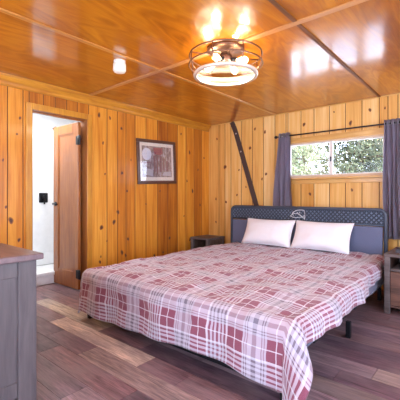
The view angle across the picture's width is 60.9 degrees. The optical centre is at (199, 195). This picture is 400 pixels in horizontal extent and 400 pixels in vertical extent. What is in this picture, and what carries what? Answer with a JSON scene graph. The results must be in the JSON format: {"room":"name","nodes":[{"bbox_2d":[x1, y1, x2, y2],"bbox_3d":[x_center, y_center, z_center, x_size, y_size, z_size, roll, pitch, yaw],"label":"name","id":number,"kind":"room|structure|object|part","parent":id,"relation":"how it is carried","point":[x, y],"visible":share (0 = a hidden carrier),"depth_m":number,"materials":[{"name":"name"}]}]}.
{"room":"bedroom","nodes":[
{"label":"bedroom","id":0,"kind":"room"},
{"bbox_2d":[33,113,78,265],"bbox_3d":[-2.553,-0.090,4.679,0.060,2.400,2.600,0,0,41],"label":"wall","id":1,"kind":"structure","parent":0,"point":[38,119],"depth_m":5.02,"materials":[{"name":"white paint"}]},
{"bbox_2d":[0,85,208,267],"bbox_3d":[-1.819,-0.035,3.428,0.021,2.290,6.050,0,0,41],"label":"wall","id":2,"kind":"structure","parent":0,"point":[131,220],"depth_m":4.35,"materials":[{"name":"orange wood"}]},
{"bbox_2d":[26,102,91,278],"bbox_3d":[-1.578,0.096,3.788,0.144,2.027,0.676,0,0,41],"label":"door frame","id":3,"kind":"structure","parent":2,"relation":"attached to","point":[83,121],"depth_m":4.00,"materials":[{"name":"brown wood"}]},
{"bbox_2d":[52,122,80,289],"bbox_3d":[-1.618,0.116,4.152,0.610,1.965,0.155,0,0,39],"label":"door","id":4,"kind":"structure","parent":2,"relation":"in","point":[67,138],"depth_m":4.12,"materials":[{"name":"brown wood"}]},
{"bbox_3d":[-1.634,0.073,4.164,0.350,1.660,0.014,0,0,39],"label":"panel","id":5,"kind":"part","parent":4,"relation":"part of","materials":[{"name":"brown wood"}]},
{"bbox_2d":[0,72,210,131],"bbox_3d":[-1.792,-1.127,3.398,0.060,0.104,6.000,0,0,41],"label":"trim","id":6,"kind":"structure","parent":2,"relation":"attached to","point":[9,80],"depth_m":3.99,"materials":[{"name":"brown wood"}]},
{"bbox_2d":[136,138,176,183],"bbox_3d":[-0.603,-0.480,4.812,0.028,0.644,0.754,0,0,41],"label":"framed picture","id":7,"kind":"object","parent":2,"relation":"attached to","point":[156,159],"visible":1,"depth_m":4.79,"materials":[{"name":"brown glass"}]},
{"bbox_2d":[142,145,171,176],"bbox_3d":[-0.604,-0.483,4.816,0.002,0.431,0.555,0,2,40],"label":"print","id":8,"kind":"object","parent":7,"relation":"attached to","point":[156,159],"depth_m":4.80},
{"bbox_2d":[0,0,399,124],"bbox_3d":[0.108,-1.200,1.782,5.150,0.040,6.150,0,0,41],"label":"ceiling","id":9,"kind":"structure","parent":0,"point":[295,74],"depth_m":2.72,"materials":[{"name":"brown wood"}]},
{"bbox_2d":[113,58,125,73],"bbox_3d":[-0.702,-1.127,2.966,0.112,0.107,0.112,0,0,41],"label":"flush ceiling light","id":10,"kind":"object","parent":9,"relation":"attached to","point":[119,66],"visible":1,"depth_m":2.92,"materials":[{"name":"white plastic"}]},
{"bbox_2d":[0,8,276,114],"bbox_3d":[-0.852,-1.175,2.620,0.040,0.010,6.018,0,0,41],"label":"trim","id":11,"kind":"structure","parent":9,"relation":"attached to","point":[2,10],"depth_m":2.75,"materials":[{"name":"brown wood"}]},
{"bbox_2d":[188,38,262,86],"bbox_3d":[0.204,-1.062,2.719,0.596,0.215,0.596,0,0,41],"label":"ceiling light","id":12,"kind":"object","parent":9,"relation":"attached to","point":[226,53],"visible":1,"depth_m":2.63,"materials":[{"name":"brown metal"}]},
{"bbox_2d":[205,61,218,71],"bbox_3d":[0.102,-1.061,2.779,0.147,0.070,0.062,0,0,40],"label":"bulb","id":13,"kind":"object","parent":12,"relation":"attached to","point":[210,68],"depth_m":2.78,"materials":[{"name":"beige glass"}]},
{"bbox_2d":[212,53,224,60],"bbox_3d":[0.144,-1.061,2.616,0.062,0.070,0.147,0,0,40],"label":"bulb","id":14,"kind":"object","parent":12,"relation":"attached to","point":[217,57],"depth_m":2.59,"materials":[{"name":"beige glass"}]},
{"bbox_2d":[228,65,237,73],"bbox_3d":[0.265,-1.061,2.821,0.062,0.070,0.147,0,0,40],"label":"bulb","id":15,"kind":"object","parent":12,"relation":"attached to","point":[231,67],"depth_m":2.82,"materials":[{"name":"beige glass"}]},
{"bbox_2d":[230,56,247,62],"bbox_3d":[0.307,-1.061,2.658,0.147,0.070,0.062,0,0,40],"label":"bulb","id":16,"kind":"object","parent":12,"relation":"attached to","point":[245,59],"depth_m":2.63,"materials":[{"name":"beige glass"}]},
{"bbox_2d":[89,0,367,95],"bbox_3d":[0.597,-1.175,2.357,4.915,0.010,0.050,0,0,41],"label":"trim","id":17,"kind":"structure","parent":9,"relation":"attached to","point":[354,2],"depth_m":2.45,"materials":[{"name":"brown wood"}]},
{"bbox_2d":[268,0,380,96],"bbox_3d":[0.174,-1.175,1.744,0.030,0.010,6.018,0,0,41],"label":"trim","id":18,"kind":"structure","parent":9,"relation":"attached to","point":[279,7],"depth_m":2.59,"materials":[{"name":"brown wood"}]},
{"bbox_2d":[36,283,399,399],"bbox_3d":[-0.545,1.150,2.326,6.750,0.080,6.270,0,0,41],"label":"floor","id":19,"kind":"structure","parent":0,"point":[79,357],"depth_m":2.28,"materials":[{"name":"wood"}]},
{"bbox_2d":[0,243,43,399],"bbox_3d":[-1.478,0.705,2.011,1.280,0.809,0.522,0,0,41],"label":"dresser","id":20,"kind":"object","parent":19,"relation":"on","point":[17,264],"visible":1,"depth_m":1.73,"materials":[{"name":"grey wood"}]},
{"bbox_3d":[-1.034,0.682,1.629,0.012,0.535,0.295,0,0,40],"label":"panel","id":21,"kind":"part","parent":20,"relation":"part of","materials":[{"name":"grey wood"}]},
{"bbox_3d":[-1.031,0.990,1.627,0.020,0.080,0.295,0,0,40],"label":"rail","id":22,"kind":"part","parent":20,"relation":"part of","materials":[{"name":"grey wood"}]},
{"bbox_3d":[-1.031,0.374,1.627,0.020,0.082,0.295,0,0,40],"label":"rail","id":23,"kind":"part","parent":20,"relation":"part of","materials":[{"name":"grey wood"}]},
{"bbox_3d":[-0.913,0.721,1.779,0.060,0.776,0.090,0,0,40],"label":"post","id":24,"kind":"part","parent":20,"relation":"part of","materials":[{"name":"grey wood"}]},
{"bbox_2d":[33,125,55,285],"bbox_3d":[-2.211,0.047,4.452,0.745,2.124,1.900,0,0,41],"label":"shower","id":25,"kind":"object","parent":19,"relation":"on","point":[43,137],"visible":0.38,"depth_m":4.90,"materials":[{"name":"white plastic"}]},
{"bbox_3d":[-2.257,0.025,4.900,0.015,0.140,0.124,0,0,40],"label":"valve plate","id":26,"kind":"part","parent":25,"relation":"part of","materials":[{"name":"black metal"}]},
{"bbox_2d":[190,235,224,248],"bbox_3d":[0.120,0.872,5.329,0.360,0.474,0.420,0,0,41],"label":"nightstand","id":27,"kind":"object","parent":19,"relation":"on","point":[202,240],"visible":0.46,"depth_m":5.28,"materials":[{"name":"grey wood"}]},
{"bbox_3d":[-0.114,0.886,5.289,0.048,0.445,0.048,0,0,40],"label":"leg","id":28,"kind":"part","parent":27,"relation":"part of","materials":[{"name":"grey wood"}]},
{"bbox_3d":[-0.001,0.858,5.432,0.018,0.385,0.314,0,0,40],"label":"panel","id":29,"kind":"part","parent":27,"relation":"part of","materials":[{"name":"brown wood"}]},
{"bbox_3d":[0.240,0.858,5.226,0.018,0.385,0.314,0,0,40],"label":"panel","id":30,"kind":"part","parent":27,"relation":"part of","materials":[{"name":"brown wood"}]},
{"bbox_2d":[87,205,387,399],"bbox_3d":[0.468,0.622,3.449,2.114,0.975,2.489,0,0,41],"label":"frame","id":31,"kind":"object","parent":19,"relation":"on","point":[366,238],"visible":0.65,"depth_m":3.98,"materials":[{"name":"black metal"}]},
{"bbox_3d":[-0.282,1.024,2.476,1.915,0.059,0.024,0,0,40],"label":"foot rail","id":32,"kind":"part","parent":31,"relation":"part of","materials":[{"name":"black metal"}]},
{"bbox_3d":[0.680,0.566,4.870,0.494,0.448,0.046,0,0,40],"label":"padded panel","id":33,"kind":"part","parent":31,"relation":"part of","materials":[{"name":"fabric"}]},
{"bbox_3d":[1.060,0.566,4.545,0.494,0.448,0.046,0,0,40],"label":"padded panel","id":34,"kind":"part","parent":31,"relation":"part of","materials":[{"name":"fabric"}]},
{"bbox_3d":[1.254,0.622,4.387,2.090,0.975,0.042,0,0,40],"label":"headboard frame","id":35,"kind":"part","parent":31,"relation":"part of","materials":[{"name":"black metal"}]},
{"bbox_2d":[306,272,383,346],"bbox_3d":[0.496,0.814,3.387,1.971,0.258,2.431,0,0,41],"label":"mattress","id":36,"kind":"object","parent":31,"relation":"on","point":[379,283],"visible":0.04,"depth_m":3.31,"materials":[{"name":"grey fabric"}]},
{"bbox_2d":[78,242,384,399],"bbox_3d":[0.467,0.859,3.280,2.280,0.469,2.604,0,0,41],"label":"comforter","id":37,"kind":"object","parent":36,"relation":"on","point":[253,309],"visible":0.97,"depth_m":2.38,"materials":[{"name":"fabric"}]},
{"bbox_2d":[241,218,295,247],"bbox_3d":[0.888,0.475,4.488,0.709,0.333,0.252,0,0,39],"label":"pillow","id":38,"kind":"object","parent":37,"relation":"on","point":[258,231],"visible":1,"depth_m":4.39,"materials":[{"name":"white fabric"}]},
{"bbox_2d":[290,220,353,253],"bbox_3d":[1.427,0.475,4.024,0.704,0.333,0.257,0,0,42],"label":"pillow","id":39,"kind":"object","parent":37,"relation":"on","point":[332,237],"visible":1,"depth_m":3.93,"materials":[{"name":"white fabric"}]},
{"bbox_3d":[1.163,1.044,2.663,0.036,0.129,0.036,0,0,40],"label":"leg","id":40,"kind":"part","parent":31,"relation":"part of","materials":[{"name":"black metal"}]},
{"bbox_3d":[1.820,0.566,3.897,0.494,0.448,0.046,0,0,40],"label":"padded panel","id":41,"kind":"part","parent":31,"relation":"part of","materials":[{"name":"fabric"}]},
{"bbox_3d":[1.913,1.044,3.626,0.036,0.129,0.036,0,0,40],"label":"leg","id":42,"kind":"part","parent":31,"relation":"part of","materials":[{"name":"black metal"}]},
{"bbox_2d":[384,247,399,313],"bbox_3d":[2.101,0.827,3.284,0.470,0.564,0.596,0,0,41],"label":"nightstand","id":43,"kind":"object","parent":19,"relation":"on","point":[391,259],"visible":0.88,"depth_m":3.19,"materials":[{"name":"grey wood"}]},
{"bbox_3d":[1.779,0.842,3.225,0.048,0.535,0.048,0,0,40],"label":"leg","id":44,"kind":"part","parent":43,"relation":"part of","materials":[{"name":"grey wood"}]},
{"bbox_3d":[1.945,0.812,3.429,0.018,0.475,0.474,0,0,40],"label":"panel","id":45,"kind":"part","parent":43,"relation":"part of","materials":[{"name":"grey wood"}]},
{"bbox_2d":[390,262,399,271],"bbox_3d":[2.101,0.696,3.284,0.364,0.022,0.524,0,0,40],"label":"shelf","id":46,"kind":"object","parent":43,"relation":"attached to","point":[395,266],"depth_m":3.26,"materials":[{"name":"grey wood"}]},
{"bbox_3d":[1.931,0.868,3.085,0.362,0.314,0.020,0,0,40],"label":"door","id":47,"kind":"part","parent":43,"relation":"part of","materials":[{"name":"red wood"}]},
{"bbox_2d":[209,94,399,289],"bbox_3d":[2.052,-0.035,4.112,5.020,2.290,0.021,0,0,41],"label":"wall","id":48,"kind":"structure","parent":0,"point":[228,185],"depth_m":4.94,"materials":[{"name":"brown wood"}]},
{"bbox_2d":[230,121,258,205],"bbox_3d":[0.797,-0.042,5.153,0.837,2.300,0.023,0,0,41],"label":"brace","id":49,"kind":"object","parent":48,"relation":"attached to","point":[233,125],"visible":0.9,"depth_m":5.24,"materials":[{"name":"wood"}]},
{"bbox_2d":[212,93,399,125],"bbox_3d":[2.070,-1.173,4.075,4.905,0.014,0.013,0,0,41],"label":"trim","id":50,"kind":"structure","parent":48,"relation":"attached to","point":[396,93],"depth_m":4.53,"materials":[{"name":"brown wood"}]},
{"bbox_2d":[290,128,383,183],"bbox_3d":[1.721,-0.483,4.409,1.470,0.637,0.140,0,0,41],"label":"window","id":51,"kind":"structure","parent":48,"relation":"in","point":[378,132],"depth_m":4.37,"materials":[{"name":"brown wood"}]},
{"bbox_3d":[1.490,-0.495,4.616,0.620,0.440,0.028,0,0,40],"label":"sash","id":52,"kind":"part","parent":51,"relation":"part of","materials":[{"name":"clear glass"}]},
{"bbox_3d":[1.961,-0.495,4.259,0.680,0.440,0.028,0,0,40],"label":"sash","id":53,"kind":"part","parent":51,"relation":"part of","materials":[{"name":"clear glass"}]},
{"bbox_2d":[274,121,399,138],"bbox_3d":[1.701,-0.830,4.324,1.640,0.060,0.110,0,0,41],"label":"curtain rod","id":54,"kind":"object","parent":48,"relation":"attached to","point":[275,137],"visible":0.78,"depth_m":4.26,"materials":[{"name":"black metal"}]},
{"bbox_2d":[273,132,291,205],"bbox_3d":[1.148,-0.193,4.753,0.312,1.365,0.073,0,0,41],"label":"curtain","id":55,"kind":"object","parent":54,"relation":"hanging from","point":[282,196],"visible":0.78,"depth_m":4.75,"materials":[{"name":"fabric"}]},
{"bbox_2d":[383,118,399,239],"bbox_3d":[2.199,-0.193,3.855,0.220,1.365,0.075,0,0,41],"label":"curtain","id":56,"kind":"object","parent":54,"relation":"hanging from","point":[391,155],"visible":0.98,"depth_m":3.87,"materials":[{"name":"fabric"}]},
{"label":"outside","id":57,"kind":"structure","parent":0,"visible":0},
{"bbox_3d":[8.860,1.760,16.532,36.000,0.100,27.350,0,0,40],"label":"ground","id":58,"kind":"structure","parent":57,"visible":0},
{"bbox_2d":[292,149,323,173],"bbox_3d":[4.135,-1.061,14.330,2.978,5.546,3.338,0,0,26],"label":"tree","id":59,"kind":"object","parent":58,"relation":"on","point":[296,149],"visible":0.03,"depth_m":13.75,"materials":[{"name":"green plant"}]},
{"bbox_2d":[292,144,337,174],"bbox_3d":[3.113,-0.846,9.736,2.436,5.116,2.528,0,0,21],"label":"tree","id":60,"kind":"object","parent":58,"relation":"on","point":[304,149],"visible":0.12,"depth_m":9.55,"materials":[{"name":"green plant"}]},
{"bbox_2d":[296,138,382,174],"bbox_3d":[3.429,-0.835,7.224,2.349,5.095,3.063,0,0,-33],"label":"tree","id":61,"kind":"object","parent":58,"relation":"on","point":[362,148],"visible":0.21,"depth_m":6.99,"materials":[{"name":"green plant"}]},
{"bbox_2d":[348,140,382,171],"bbox_3d":[5.570,-1.141,10.074,2.467,5.707,2.492,0,0,23],"label":"tree","id":62,"kind":"object","parent":58,"relation":"on","point":[371,140],"visible":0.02,"depth_m":10.30,"materials":[{"name":"green plant"}]}
]}

